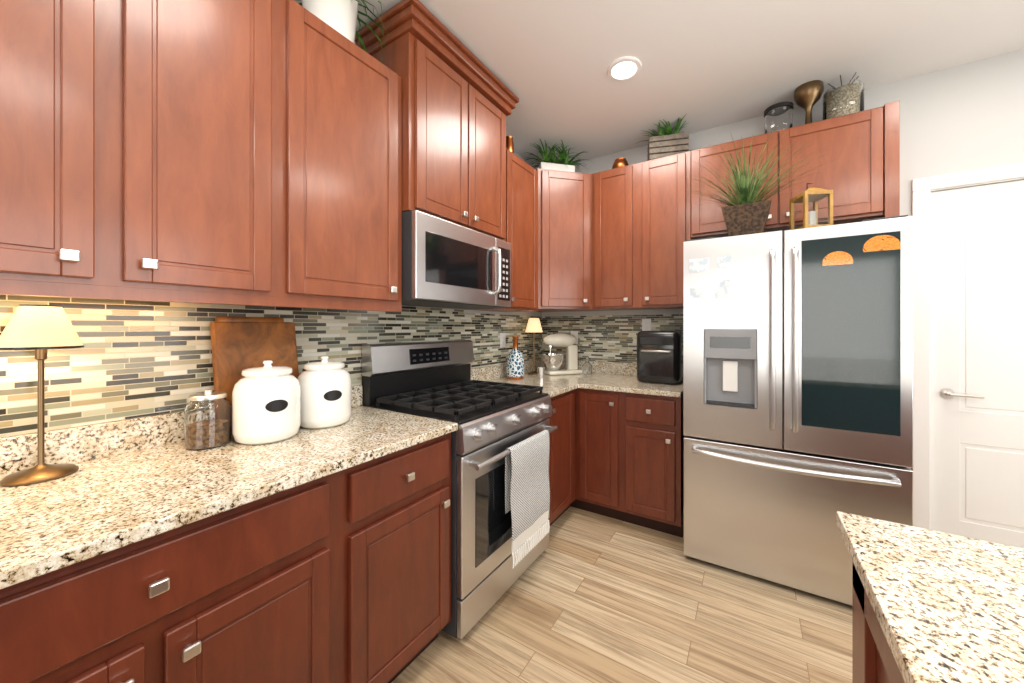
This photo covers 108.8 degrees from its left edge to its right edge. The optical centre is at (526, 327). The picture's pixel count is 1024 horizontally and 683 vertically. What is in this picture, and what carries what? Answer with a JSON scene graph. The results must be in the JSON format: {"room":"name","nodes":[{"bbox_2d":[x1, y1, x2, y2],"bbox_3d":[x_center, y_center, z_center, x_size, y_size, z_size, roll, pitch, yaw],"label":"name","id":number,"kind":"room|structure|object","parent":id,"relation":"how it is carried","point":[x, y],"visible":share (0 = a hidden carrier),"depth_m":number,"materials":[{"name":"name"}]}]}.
{"room":"kitchen","nodes":[
{"label":"kitchen","id":0,"kind":"room"},
{"bbox_2d":[1,0,541,437],"bbox_3d":[-1.517,-0.073,0.796,0.100,2.745,6.370,0,0,32],"label":"wall","id":1,"kind":"structure","parent":0,"point":[529,313],"depth_m":2.88,"materials":[{"name":"grey paint"}]},
{"bbox_2d":[0,0,287,303],"bbox_3d":[-1.151,-0.616,0.977,0.329,1.030,0.752,0,0,32],"label":"upper cabinet","id":2,"kind":"object","parent":1,"relation":"attached to","point":[238,152],"depth_m":0.94,"materials":[{"name":"brown wood"}]},
{"bbox_2d":[0,295,541,437],"bbox_3d":[-0.903,0.190,1.693,0.006,0.619,3.982,0,0,32],"label":"backsplash","id":3,"kind":"structure","parent":1,"relation":"attached to","point":[130,359],"depth_m":1.20,"materials":[{"name":"tile"}]},
{"bbox_2d":[500,333,505,347],"bbox_3d":[-0.187,0.099,2.848,0.006,0.114,0.070,0,0,32],"label":"electrical outlet plate","id":4,"kind":"object","parent":3,"relation":"attached to","point":[502,335],"depth_m":2.84,"materials":[{"name":"white paint"}]},
{"bbox_2d":[260,0,401,310],"bbox_3d":[-0.821,-0.616,1.515,0.329,1.030,0.510,0,0,32],"label":"upper cabinet","id":5,"kind":"object","parent":1,"relation":"attached to","point":[345,105],"depth_m":1.39,"materials":[{"name":"brown wood"}]},
{"bbox_2d":[298,0,401,63],"bbox_3d":[-0.781,-1.311,1.428,0.475,0.391,0.485,0,0,32],"label":"plant pot","id":6,"kind":"object","parent":5,"relation":"on","point":[341,16],"visible":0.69,"depth_m":1.44,"materials":[{"name":"white ceramic"}]},
{"bbox_2d":[355,0,518,240],"bbox_3d":[-0.448,-0.976,2.033,0.423,0.900,0.848,0,0,32],"label":"upper cabinet","id":7,"kind":"object","parent":1,"relation":"attached to","point":[460,99],"visible":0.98,"depth_m":1.80,"materials":[{"name":"brown wood"}]},
{"bbox_2d":[402,210,510,308],"bbox_3d":[-0.437,-0.324,2.026,0.449,0.402,0.756,0,0,32],"label":"microwave","id":8,"kind":"object","parent":7,"relation":"attached to","point":[446,264],"visible":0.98,"depth_m":1.81,"materials":[{"name":"grey metal"}]},
{"bbox_2d":[463,148,537,311],"bbox_3d":[-0.154,-0.638,2.580,0.353,1.035,0.479,0,0,32],"label":"upper cabinet","id":9,"kind":"object","parent":1,"relation":"attached to","point":[521,206],"visible":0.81,"depth_m":2.50,"materials":[{"name":"brown wood"}]},
{"bbox_2d":[506,136,513,152],"bbox_3d":[-0.128,-1.235,2.542,0.076,0.155,0.076,0,0,32],"label":"copper vase","id":10,"kind":"object","parent":9,"relation":"on","point":[509,143],"visible":0.38,"depth_m":2.51,"materials":[{"name":"brown metal"}]},
{"bbox_2d":[391,506,851,682],"bbox_3d":[0.643,1.329,-0.178,4.800,0.060,6.970,0,0,32],"label":"floor","id":11,"kind":"structure","parent":0,"point":[588,597],"depth_m":1.60,"materials":[{"name":"brown wood"}]},
{"bbox_2d":[0,468,347,682],"bbox_3d":[-1.018,0.858,0.908,0.628,0.884,0.782,0,0,32],"label":"base cabinet","id":12,"kind":"object","parent":11,"relation":"on","point":[343,576],"depth_m":0.81,"materials":[{"name":"brown wood"}]},
{"bbox_2d":[0,385,457,588],"bbox_3d":[-1.112,0.350,0.739,0.646,0.130,2.137,0,0,32],"label":"countertop","id":13,"kind":"structure","parent":12,"relation":"on","point":[130,481],"depth_m":0.95,"materials":[{"name":"stone"}]},
{"bbox_2d":[0,304,83,486],"bbox_3d":[-1.250,0.163,0.943,0.142,0.441,0.142,0,0,32],"label":"table lamp","id":14,"kind":"object","parent":13,"relation":"on","point":[40,330],"visible":1,"depth_m":0.92,"materials":[{"name":"bronze"},{"name":"fabric"}]},
{"bbox_2d":[184,389,230,450],"bbox_3d":[-1.038,0.293,1.194,0.116,0.182,0.116,0,0,32],"label":"glass jar","id":15,"kind":"object","parent":13,"relation":"on","point":[207,418],"visible":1,"depth_m":1.15,"materials":[{"name":"clear glass"}]},
{"bbox_2d":[210,316,298,434],"bbox_3d":[-1.020,0.170,1.398,0.092,0.422,0.275,0,0,32],"label":"cutting board","id":16,"kind":"object","parent":13,"relation":"on","point":[239,345],"visible":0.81,"depth_m":1.36,"materials":[{"name":"brown wood"}]},
{"bbox_2d":[232,360,300,444],"bbox_3d":[-0.900,0.249,1.274,0.195,0.270,0.194,0,0,32],"label":"canister","id":17,"kind":"object","parent":13,"relation":"on","point":[266,403],"visible":1,"depth_m":1.20,"materials":[{"name":"white ceramic"}]},
{"bbox_2d":[297,356,351,428],"bbox_3d":[-0.807,0.249,1.463,0.195,0.270,0.194,0,0,32],"label":"canister","id":18,"kind":"object","parent":13,"relation":"on","point":[326,391],"visible":0.94,"depth_m":1.39,"materials":[{"name":"white ceramic"}]},
{"bbox_2d":[348,433,450,682],"bbox_3d":[-0.687,0.858,1.448,0.628,0.884,0.484,0,0,32],"label":"base cabinet","id":19,"kind":"object","parent":11,"relation":"on","point":[399,502],"depth_m":1.25,"materials":[{"name":"brown wood"}]},
{"bbox_2d":[362,340,557,638],"bbox_3d":[-0.314,0.691,1.951,0.718,1.216,0.758,0,0,32],"label":"range","id":20,"kind":"object","parent":11,"relation":"on","point":[433,380],"visible":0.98,"depth_m":1.71,"materials":[{"name":"silver metal"}]},
{"bbox_2d":[505,430,549,567],"bbox_3d":[0.013,0.817,1.811,0.047,0.539,0.360,0,0,32],"label":"hanging towel","id":21,"kind":"object","parent":20,"relation":"hanging from","point":[527,495],"visible":1,"depth_m":1.77,"materials":[{"name":"white fabric"}]},
{"bbox_2d":[548,390,571,525],"bbox_3d":[-0.056,0.858,2.473,0.629,0.884,0.398,0,0,32],"label":"base cabinet","id":22,"kind":"object","parent":11,"relation":"on","point":[561,417],"depth_m":2.33,"materials":[{"name":"brown wood"}]},
{"bbox_2d":[588,389,623,520],"bbox_3d":[0.635,0.858,2.724,0.330,0.884,0.629,0,0,32],"label":"base cabinet","id":23,"kind":"object","parent":11,"relation":"on","point":[617,455],"depth_m":2.43,"materials":[{"name":"brown wood"}]},
{"bbox_2d":[624,392,683,537],"bbox_3d":[0.927,0.858,2.545,0.354,0.884,0.629,0,0,32],"label":"base cabinet","id":24,"kind":"object","parent":11,"relation":"on","point":[653,424],"depth_m":2.27,"materials":[{"name":"brown wood"}]},
{"bbox_2d":[471,359,682,396],"bbox_3d":[0.409,0.350,2.593,1.298,0.130,1.089,0,0,32],"label":"countertop","id":25,"kind":"structure","parent":24,"relation":"on","point":[614,376],"depth_m":2.64,"materials":[{"name":"stone"}]},
{"bbox_2d":[506,336,524,379],"bbox_3d":[-0.086,0.224,2.763,0.138,0.320,0.138,0,0,32],"label":"bottle","id":26,"kind":"object","parent":25,"relation":"on","point":[515,367],"visible":1,"depth_m":2.71,"materials":[{"name":"blue ceramic"}]},
{"bbox_2d":[525,318,542,374],"bbox_3d":[0.059,0.154,3.038,0.144,0.460,0.144,0,0,32],"label":"lamp","id":27,"kind":"object","parent":25,"relation":"on","point":[533,325],"visible":0.96,"depth_m":3.00,"materials":[{"name":"beige fabric"}]},
{"bbox_2d":[537,367,544,377],"bbox_3d":[0.108,0.346,2.832,0.062,0.075,0.062,0,0,32],"label":"steel tumbler","id":28,"kind":"object","parent":25,"relation":"on","point":[540,372],"visible":1,"depth_m":2.81,"materials":[{"name":"silver metal"}]},
{"bbox_2d":[541,333,581,374],"bbox_3d":[0.276,0.215,3.052,0.336,0.337,0.197,0,0,-18],"label":"stand mixer","id":29,"kind":"object","parent":25,"relation":"on","point":[552,364],"visible":0.98,"depth_m":3.00,"materials":[{"name":"beige"}]},
{"bbox_2d":[582,357,591,374],"bbox_3d":[0.498,0.313,3.027,0.080,0.141,0.080,0,0,32],"label":"glass decanter","id":30,"kind":"object","parent":25,"relation":"on","point":[587,367],"visible":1,"depth_m":3.00,"materials":[{"name":"white"}]},
{"bbox_2d":[637,331,682,384],"bbox_3d":[0.952,0.204,2.609,0.280,0.360,0.357,0,0,32],"label":"air fryer","id":31,"kind":"object","parent":25,"relation":"on","point":[659,357],"visible":0.98,"depth_m":2.48,"materials":[{"name":"black plastic"}]},
{"bbox_2d":[683,215,912,604],"bbox_3d":[1.434,0.406,2.086,0.910,1.787,0.824,0,0,32],"label":"fridge","id":32,"kind":"object","parent":11,"relation":"on","point":[798,389],"visible":0.98,"depth_m":1.76,"materials":[{"name":"silver metal"}]},
{"bbox_2d":[681,126,830,236],"bbox_3d":[1.197,-0.772,1.975,0.761,0.564,0.633,0,0,32],"label":"potted plant","id":33,"kind":"object","parent":32,"relation":"on","point":[746,215],"visible":0.96,"depth_m":1.97,"materials":[{"name":"green plant"}]},
{"bbox_2d":[789,183,832,229],"bbox_3d":[1.453,-0.615,1.877,0.130,0.250,0.130,0,0,7],"label":"lantern","id":34,"kind":"object","parent":32,"relation":"on","point":[810,207],"visible":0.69,"depth_m":1.82,"materials":[{"name":"gold glass"}]},
{"bbox_2d":[852,575,899,682],"bbox_3d":[0.610,0.857,-0.738,1.470,0.883,2.580,0,0,32],"label":"kitchen island","id":35,"kind":"object","parent":11,"relation":"on","point":[870,662],"depth_m":0.65,"materials":[{"name":"brown wood"}]},
{"bbox_2d":[836,511,1023,682],"bbox_3d":[0.613,0.400,-0.752,1.530,0.030,2.640,0,0,32],"label":"island countertop","id":36,"kind":"structure","parent":35,"relation":"on","point":[945,607],"depth_m":0.52,"materials":[{"name":"beige stone"}]},
{"bbox_2d":[356,0,1023,164],"bbox_3d":[0.643,-1.476,-0.178,4.800,0.060,6.970,0,0,32],"label":"ceiling","id":37,"kind":"structure","parent":0,"point":[708,64],"depth_m":1.91,"materials":[{"name":"white paint"}]},
{"bbox_2d":[607,56,641,80],"bbox_3d":[0.543,-1.440,2.049,0.190,0.012,0.190,0,0,32],"label":"recessed light","id":38,"kind":"object","parent":37,"relation":"in","point":[624,68],"visible":1,"depth_m":2.04,"materials":[{"name":"white paint"}]},
{"bbox_2d":[542,49,1023,469],"bbox_3d":[2.283,-0.073,2.494,4.600,2.745,0.700,0,0,32],"label":"wall","id":39,"kind":"structure","parent":0,"point":[963,117],"depth_m":2.06,"materials":[{"name":"grey paint"}]},
{"bbox_2d":[531,168,603,311],"bbox_3d":[0.240,-0.661,2.978,0.608,1.040,0.608,0,0,32],"label":"upper cabinet","id":40,"kind":"object","parent":39,"relation":"attached to","point":[564,241],"visible":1,"depth_m":2.75,"materials":[{"name":"brown wood"}]},
{"bbox_2d":[522,139,591,171],"bbox_3d":[0.229,-1.318,2.894,0.525,0.271,0.501,0,0,32],"label":"planter","id":41,"kind":"object","parent":40,"relation":"on","point":[563,164],"visible":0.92,"depth_m":2.87,"materials":[{"name":"white ceramic"}]},
{"bbox_2d":[542,314,682,362],"bbox_3d":[0.695,0.092,3.054,1.292,0.384,0.006,0,0,32],"label":"backsplash","id":42,"kind":"structure","parent":39,"relation":"attached to","point":[611,338],"depth_m":3.07,"materials":[{"name":"tile"}]},
{"bbox_2d":[571,331,577,343],"bbox_3d":[0.416,0.089,3.218,0.070,0.114,0.006,0,0,32],"label":"electrical outlet plate","id":43,"kind":"object","parent":42,"relation":"attached to","point":[575,333],"depth_m":3.21,"materials":[{"name":"white paint"}]},
{"bbox_2d":[642,319,650,330],"bbox_3d":[0.944,-0.011,2.894,0.070,0.114,0.006,0,0,32],"label":"electrical outlet plate","id":44,"kind":"object","parent":42,"relation":"attached to","point":[646,324],"depth_m":2.89,"materials":[{"name":"white paint"}]},
{"bbox_2d":[592,151,691,310],"bbox_3d":[0.865,-0.661,2.744,0.698,1.040,0.353,0,0,32],"label":"upper cabinet","id":45,"kind":"object","parent":39,"relation":"attached to","point":[641,222],"visible":0.96,"depth_m":2.62,"materials":[{"name":"brown wood"}]},
{"bbox_2d":[612,158,628,168],"bbox_3d":[0.717,-1.232,2.810,0.126,0.100,0.126,0,0,32],"label":"copper pot","id":46,"kind":"object","parent":45,"relation":"on","point":[619,162],"visible":0.54,"depth_m":2.76,"materials":[{"name":"brown metal"}]},
{"bbox_2d":[638,116,688,160],"bbox_3d":[0.985,-1.336,2.664,0.393,0.307,0.349,0,0,32],"label":"plant","id":47,"kind":"object","parent":45,"relation":"on","point":[663,144],"visible":0.83,"depth_m":2.57,"materials":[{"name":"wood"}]},
{"bbox_2d":[691,101,899,239],"bbox_3d":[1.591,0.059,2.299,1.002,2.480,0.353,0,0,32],"label":"upper cabinet","id":48,"kind":"object","parent":39,"relation":"attached to","point":[859,175],"visible":0.58,"depth_m":2.08,"materials":[{"name":"brown wood"}]},
{"bbox_2d":[764,101,793,133],"bbox_3d":[1.569,-1.273,2.287,0.154,0.182,0.154,0,0,32],"label":"glass jar","id":49,"kind":"object","parent":48,"relation":"on","point":[779,115],"visible":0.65,"depth_m":2.23,"materials":[{"name":"clear glass"}]},
{"bbox_2d":[794,80,823,123],"bbox_3d":[1.697,-1.327,2.209,0.144,0.288,0.144,0,0,32],"label":"goblet","id":50,"kind":"object","parent":48,"relation":"on","point":[807,96],"visible":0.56,"depth_m":2.17,"materials":[{"name":"brown metal"}]},
{"bbox_2d":[823,72,863,119],"bbox_3d":[1.839,-1.311,2.133,0.184,0.257,0.184,0,0,32],"label":"canister","id":51,"kind":"object","parent":48,"relation":"on","point":[846,97],"visible":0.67,"depth_m":2.06,"materials":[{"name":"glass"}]},
{"bbox_2d":[912,163,1023,529],"bbox_3d":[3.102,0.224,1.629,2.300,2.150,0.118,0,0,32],"label":"door frame","id":52,"kind":"structure","parent":39,"relation":"attached to","point":[923,189],"depth_m":2.08,"materials":[{"name":"white paint"}]},
{"bbox_2d":[931,180,1023,548],"bbox_3d":[2.637,0.261,1.867,0.808,2.061,0.092,0,0,32],"label":"pantry door","id":53,"kind":"structure","parent":39,"relation":"in","point":[977,362],"depth_m":1.99,"materials":[{"name":"white paint"}]}
]}

